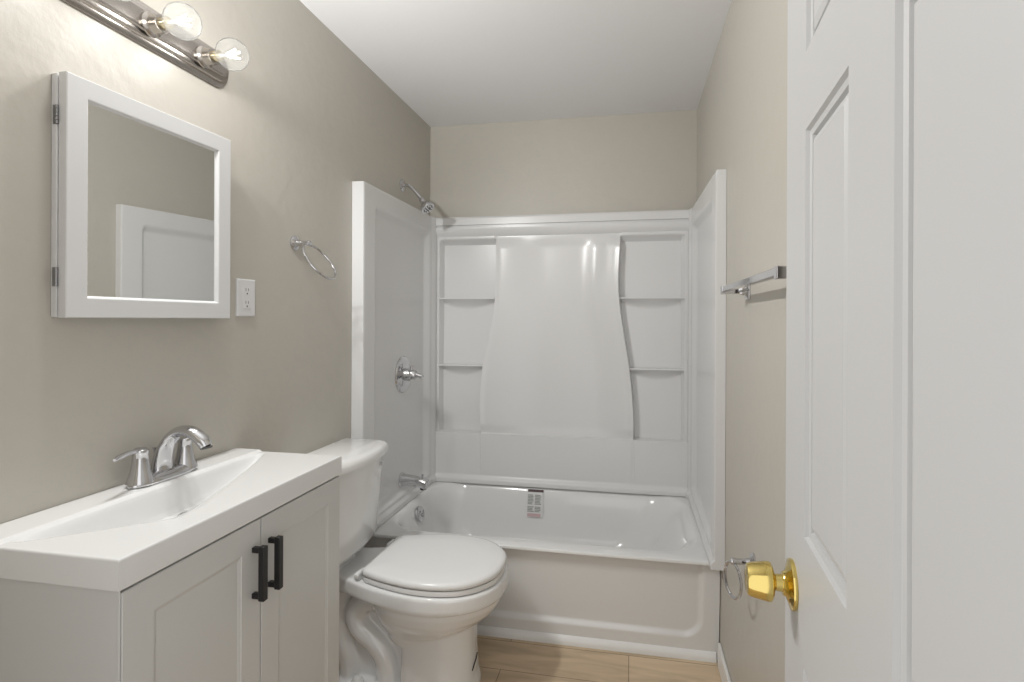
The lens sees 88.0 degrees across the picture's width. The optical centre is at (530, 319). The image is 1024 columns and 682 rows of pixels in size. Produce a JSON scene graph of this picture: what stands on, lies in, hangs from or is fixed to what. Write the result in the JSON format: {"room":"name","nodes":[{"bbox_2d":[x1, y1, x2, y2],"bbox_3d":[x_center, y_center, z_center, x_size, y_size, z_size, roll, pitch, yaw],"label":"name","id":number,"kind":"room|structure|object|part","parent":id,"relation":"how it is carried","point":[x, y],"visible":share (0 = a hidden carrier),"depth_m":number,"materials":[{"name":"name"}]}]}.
{"room":"bathroom","nodes":[
{"label":"bathroom","id":0,"kind":"room"},
{"bbox_2d":[0,0,430,523],"bbox_3d":[-0.848,0.087,1.596,0.100,2.282,2.866,0,0,11],"label":"wall","id":1,"kind":"structure","parent":0,"point":[306,119],"depth_m":1.40,"materials":[{"name":"beige paint"}]},
{"bbox_2d":[51,71,230,317],"bbox_3d":[-0.843,-0.235,1.196,0.054,0.463,0.416,0,0,11],"label":"medicine cabinet","id":2,"kind":"object","parent":1,"relation":"attached to","point":[140,192],"visible":1,"depth_m":1.13,"materials":[{"name":"white paint"}]},
{"bbox_2d":[87,104,214,300],"bbox_3d":[-0.835,-0.235,1.189,0.002,0.379,0.311,0,0,13],"label":"mirror","id":3,"kind":"object","parent":2,"relation":"attached to","point":[151,183],"depth_m":1.16,"materials":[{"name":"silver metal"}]},
{"bbox_2d":[61,0,228,87],"bbox_3d":[-0.842,-0.660,1.178,0.060,0.095,0.510,0,0,11],"label":"vanity light","id":4,"kind":"object","parent":1,"relation":"attached to","point":[135,20],"visible":0.81,"depth_m":1.19,"materials":[{"name":"silver metal"}]},
{"bbox_2d":[140,11,169,37],"bbox_3d":[-0.828,-0.653,1.173,0.031,0.052,0.052,0,0,11],"label":"socket","id":5,"kind":"object","parent":4,"relation":"attached to","point":[149,26],"depth_m":1.16,"materials":[{"name":"silver metal"}]},
{"bbox_2d":[158,1,202,40],"bbox_3d":[-0.773,-0.653,1.163,0.096,0.075,0.075,0,0,11],"label":"globe bulb","id":6,"kind":"object","parent":4,"relation":"attached to","point":[165,23],"visible":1,"depth_m":1.16,"materials":[{"name":"clear glass"}]},
{"bbox_3d":[-0.787,-0.653,1.165,0.025,0.010,0.010,0,0,11],"label":"stem","id":7,"kind":"part","parent":6,"relation":"part of","materials":[{"name":"white plastic"}]},
{"bbox_2d":[195,46,218,68],"bbox_3d":[-0.801,-0.653,1.318,0.031,0.052,0.052,0,0,11],"label":"socket","id":8,"kind":"object","parent":4,"relation":"attached to","point":[203,60],"depth_m":1.30,"materials":[{"name":"silver metal"}]},
{"bbox_2d":[210,37,249,70],"bbox_3d":[-0.746,-0.653,1.308,0.096,0.075,0.075,0,0,11],"label":"globe bulb","id":9,"kind":"object","parent":4,"relation":"attached to","point":[216,55],"visible":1,"depth_m":1.31,"materials":[{"name":"clear glass"}]},
{"bbox_3d":[-0.760,-0.653,1.311,0.025,0.010,0.010,0,0,11],"label":"stem","id":10,"kind":"part","parent":9,"relation":"part of","materials":[{"name":"white plastic"}]},
{"bbox_2d":[236,278,254,315],"bbox_3d":[-0.810,-0.062,1.506,0.008,0.105,0.071,0,0,11],"label":"wall outlet","id":11,"kind":"object","parent":1,"relation":"attached to","point":[245,288],"visible":1,"depth_m":1.50,"materials":[{"name":"white plastic"}]},
{"bbox_2d":[243,286,250,308],"bbox_3d":[-0.807,-0.062,1.506,0.003,0.063,0.031,0,0,11],"label":"receptacle","id":12,"kind":"object","parent":11,"relation":"attached to","point":[246,289],"depth_m":1.51,"materials":[{"name":"grey plastic"}]},
{"bbox_2d":[290,236,336,279],"bbox_3d":[-0.706,-0.200,1.715,0.134,0.146,0.144,0,0,11],"label":"towel ring","id":13,"kind":"object","parent":1,"relation":"attached to","point":[295,243],"visible":1,"depth_m":1.71,"materials":[{"name":"silver metal"}]},
{"bbox_3d":[-0.743,-0.249,1.722,0.060,0.048,0.048,0,0,11],"label":"post","id":14,"kind":"part","parent":13,"relation":"part of","materials":[{"name":"silver metal"}]},
{"bbox_2d":[399,179,433,213],"bbox_3d":[-0.539,-0.588,2.519,0.163,0.168,0.072,0,0,11],"label":"shower","id":15,"kind":"object","parent":1,"relation":"attached to","point":[426,206],"visible":1,"depth_m":2.52,"materials":[{"name":"silver metal"}]},
{"bbox_3d":[-0.562,-0.606,2.529,0.106,0.089,0.017,0,0,11],"label":"shower arm","id":16,"kind":"part","parent":15,"relation":"part of","materials":[{"name":"silver metal"}]},
{"bbox_2d":[300,0,731,126],"bbox_3d":[-0.106,-1.091,1.458,1.600,0.080,2.866,0,0,11],"label":"ceiling","id":17,"kind":"structure","parent":0,"point":[452,62],"depth_m":2.08,"materials":[{"name":"white paint"}]},
{"bbox_2d":[430,110,696,217],"bbox_3d":[0.143,0.092,2.818,1.400,2.282,0.100,0,0,11],"label":"wall","id":18,"kind":"structure","parent":0,"point":[638,161],"depth_m":2.76,"materials":[{"name":"beige paint"}]},
{"bbox_2d":[351,169,726,570],"bbox_3d":[0.057,0.159,2.355,1.398,1.397,0.840,0,0,11],"label":"tub surround","id":19,"kind":"object","parent":18,"relation":"attached to","point":[572,351],"visible":0.94,"depth_m":2.67,"materials":[{"name":"white plastic"}]},
{"bbox_3d":[-0.599,0.156,2.456,0.072,1.397,0.772,0,0,11],"label":"panel","id":20,"kind":"part","parent":19,"relation":"part of","materials":[{"name":"white plastic"}]},
{"bbox_2d":[395,356,423,392],"bbox_3d":[-0.555,0.257,2.474,0.113,0.172,0.172,0,0,11],"label":"shower valve","id":21,"kind":"object","parent":19,"relation":"attached to","point":[404,372],"visible":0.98,"depth_m":2.45,"materials":[{"name":"silver metal"}]},
{"bbox_3d":[-0.562,0.257,2.475,0.058,0.060,0.060,0,0,11],"label":"valve handle","id":22,"kind":"part","parent":21,"relation":"part of","materials":[{"name":"silver metal"}]},
{"bbox_3d":[-0.532,0.250,2.470,0.066,0.067,0.078,0,0,11],"label":"lever","id":23,"kind":"part","parent":21,"relation":"part of","materials":[{"name":"silver metal"}]},
{"bbox_2d":[398,472,429,489],"bbox_3d":[-0.542,0.749,2.459,0.144,0.073,0.068,0,0,11],"label":"tub spout","id":24,"kind":"object","parent":19,"relation":"attached to","point":[404,479],"visible":1,"depth_m":2.44,"materials":[{"name":"silver metal"}]},
{"bbox_3d":[0.132,0.159,2.728,1.309,1.397,0.078,0,0,11],"label":"panel","id":25,"kind":"part","parent":19,"relation":"part of","materials":[{"name":"white plastic"}]},
{"bbox_3d":[0.711,0.162,2.204,0.056,1.397,0.785,0,0,11],"label":"panel","id":26,"kind":"part","parent":19,"relation":"part of","materials":[{"name":"white plastic"}]},
{"bbox_2d":[477,635,721,681],"bbox_3d":[-0.116,1.262,1.458,1.600,0.060,2.866,0,0,11],"label":"floor","id":27,"kind":"structure","parent":0,"point":[499,659],"depth_m":1.89,"materials":[{"name":"brown wood"}]},
{"bbox_2d":[0,476,339,681],"bbox_3d":[-0.709,0.820,1.135,0.344,0.819,0.621,0,0,11],"label":"vanity cabinet","id":28,"kind":"object","parent":27,"relation":"on","point":[259,602],"visible":0.81,"depth_m":0.98,"materials":[{"name":"grey paint"}]},
{"bbox_2d":[0,448,341,591],"bbox_3d":[-0.721,0.394,1.137,0.320,0.074,0.628,0,0,11],"label":"vanity sink","id":29,"kind":"object","parent":28,"relation":"in","point":[113,539],"visible":0.97,"depth_m":0.98,"materials":[{"name":"white ceramic"}]},
{"bbox_2d":[113,425,212,488],"bbox_3d":[-0.837,0.295,1.192,0.176,0.119,0.230,0,0,-42],"label":"faucet","id":30,"kind":"object","parent":29,"relation":"on","point":[162,468],"visible":1,"depth_m":1.17,"materials":[{"name":"silver metal"}]},
{"bbox_3d":[-0.832,0.279,1.094,0.012,0.017,0.090,0,0,-8],"label":"lever","id":31,"kind":"part","parent":30,"relation":"part of","materials":[{"name":"silver metal"}]},
{"bbox_3d":[-0.838,0.311,1.137,0.052,0.075,0.052,0,0,11],"label":"tap handle","id":32,"kind":"part","parent":30,"relation":"part of","materials":[{"name":"silver metal"}]},
{"bbox_3d":[-0.828,0.345,1.194,0.054,0.020,0.168,0,0,11],"label":"plate","id":33,"kind":"part","parent":30,"relation":"part of","materials":[{"name":"silver metal"}]},
{"bbox_3d":[-0.780,0.290,1.185,0.144,0.108,0.051,0,0,11],"label":"spout","id":34,"kind":"part","parent":30,"relation":"part of","materials":[{"name":"silver metal"}]},
{"bbox_3d":[-0.817,0.312,1.251,0.052,0.075,0.052,0,0,11],"label":"tap handle","id":35,"kind":"part","parent":30,"relation":"part of","materials":[{"name":"silver metal"}]},
{"bbox_3d":[-0.604,0.785,0.961,0.016,0.738,0.309,0,0,11],"label":"door","id":36,"kind":"part","parent":28,"relation":"part of","materials":[{"name":"grey paint"}]},
{"bbox_3d":[-0.556,0.519,1.087,0.029,0.111,0.014,0,0,11],"label":"bar pull","id":37,"kind":"part","parent":28,"relation":"part of","materials":[{"name":"black metal"}]},
{"bbox_3d":[-0.547,0.519,1.135,0.029,0.111,0.014,0,0,11],"label":"bar pull","id":38,"kind":"part","parent":28,"relation":"part of","materials":[{"name":"black metal"}]},
{"bbox_3d":[-0.547,0.786,1.265,0.016,0.738,0.305,0,0,11],"label":"door","id":39,"kind":"part","parent":28,"relation":"part of","materials":[{"name":"grey paint"}]},
{"bbox_2d":[307,438,508,681],"bbox_3d":[-0.414,0.838,1.795,0.674,0.785,0.414,0,0,11],"label":"toilet","id":40,"kind":"object","parent":27,"relation":"on","point":[411,608],"visible":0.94,"depth_m":1.71,"materials":[{"name":"white ceramic"}]},
{"bbox_3d":[-0.640,0.464,1.812,0.221,0.039,0.364,0,0,11],"label":"tank lid","id":41,"kind":"part","parent":40,"relation":"part of","materials":[{"name":"white ceramic"}]},
{"bbox_3d":[-0.650,0.662,1.814,0.202,0.365,0.338,0,0,11],"label":"tank","id":42,"kind":"part","parent":40,"relation":"part of","materials":[{"name":"white ceramic"}]},
{"bbox_3d":[-0.400,1.035,1.804,0.647,0.391,0.393,0,0,11],"label":"bowl","id":43,"kind":"part","parent":40,"relation":"part of","materials":[{"name":"white ceramic"}]},
{"bbox_3d":[-0.304,0.830,1.786,0.436,0.017,0.375,0,0,11],"label":"seat","id":44,"kind":"part","parent":40,"relation":"part of","materials":[{"name":"white plastic"}]},
{"bbox_3d":[-0.303,0.806,1.786,0.438,0.024,0.379,0,0,11],"label":"lid","id":45,"kind":"part","parent":40,"relation":"part of","materials":[{"name":"white plastic"}]},
{"bbox_2d":[363,481,719,659],"bbox_3d":[0.058,1.046,2.384,1.394,0.371,0.774,0,0,11],"label":"bathtub","id":46,"kind":"object","parent":27,"relation":"on","point":[626,567],"visible":0.7,"depth_m":2.05,"materials":[{"name":"white ceramic"}]},
{"bbox_3d":[-0.522,0.912,2.490,0.034,0.070,0.072,0,0,11],"label":"overflow plate","id":47,"kind":"part","parent":46,"relation":"part of","materials":[{"name":"silver metal"}]},
{"bbox_2d":[372,481,708,565],"bbox_3d":[0.058,1.006,2.384,1.394,0.292,0.774,0,0,11],"label":"basin","id":48,"kind":"object","parent":46,"relation":"in","point":[534,526],"depth_m":2.62,"materials":[{"name":"white ceramic"}]},
{"bbox_2d":[477,625,716,662],"bbox_3d":[-0.007,1.216,2.039,1.375,0.032,0.016,0,0,11],"label":"trim","id":49,"kind":"structure","parent":46,"relation":"attached to","point":[577,641],"depth_m":1.99,"materials":[{"name":"white paint"}]},
{"bbox_2d":[697,0,787,681],"bbox_3d":[0.626,0.094,1.320,0.100,2.282,2.866,0,0,11],"label":"wall","id":50,"kind":"structure","parent":0,"point":[742,108],"depth_m":1.41,"materials":[{"name":"beige paint"}]},
{"bbox_2d":[717,643,731,681],"bbox_3d":[0.498,1.193,0.966,0.012,0.083,1.885,0,0,11],"label":"baseboard","id":51,"kind":"structure","parent":50,"relation":"attached to","point":[721,662],"depth_m":1.80,"materials":[{"name":"white paint"}]},
{"bbox_2d":[723,553,755,599],"bbox_3d":[0.552,0.674,1.397,0.071,0.122,0.092,0,0,11],"label":"ring","id":52,"kind":"object","parent":50,"relation":"attached to","point":[734,561],"visible":0.92,"depth_m":1.39,"materials":[{"name":"silver metal"}]},
{"bbox_3d":[0.557,0.637,1.396,0.060,0.048,0.048,0,0,11],"label":"post","id":53,"kind":"part","parent":52,"relation":"part of","materials":[{"name":"silver metal"}]},
{"bbox_2d":[720,266,786,299],"bbox_3d":[0.515,-0.082,1.198,0.074,0.052,0.607,0,0,11],"label":"towel bar","id":54,"kind":"object","parent":50,"relation":"attached to","point":[742,287],"visible":0.59,"depth_m":1.15,"materials":[{"name":"silver metal"}]},
{"bbox_3d":[-0.364,0.089,0.109,1.400,2.282,0.120,0,0,11],"label":"wall","id":55,"kind":"structure","parent":0,"visible":0},
{"bbox_2d":[744,0,1023,681],"bbox_3d":[0.282,0.279,0.422,0.096,1.892,0.672,0,0,11],"label":"door","id":56,"kind":"structure","parent":55,"relation":"in","point":[904,519],"depth_m":0.37,"materials":[{"name":"white paint"}]},
{"bbox_3d":[0.311,0.347,0.705,0.051,0.050,0.050,0,0,11],"label":"knob","id":57,"kind":"part","parent":56,"relation":"part of","materials":[{"name":"gold metal"}]}
]}

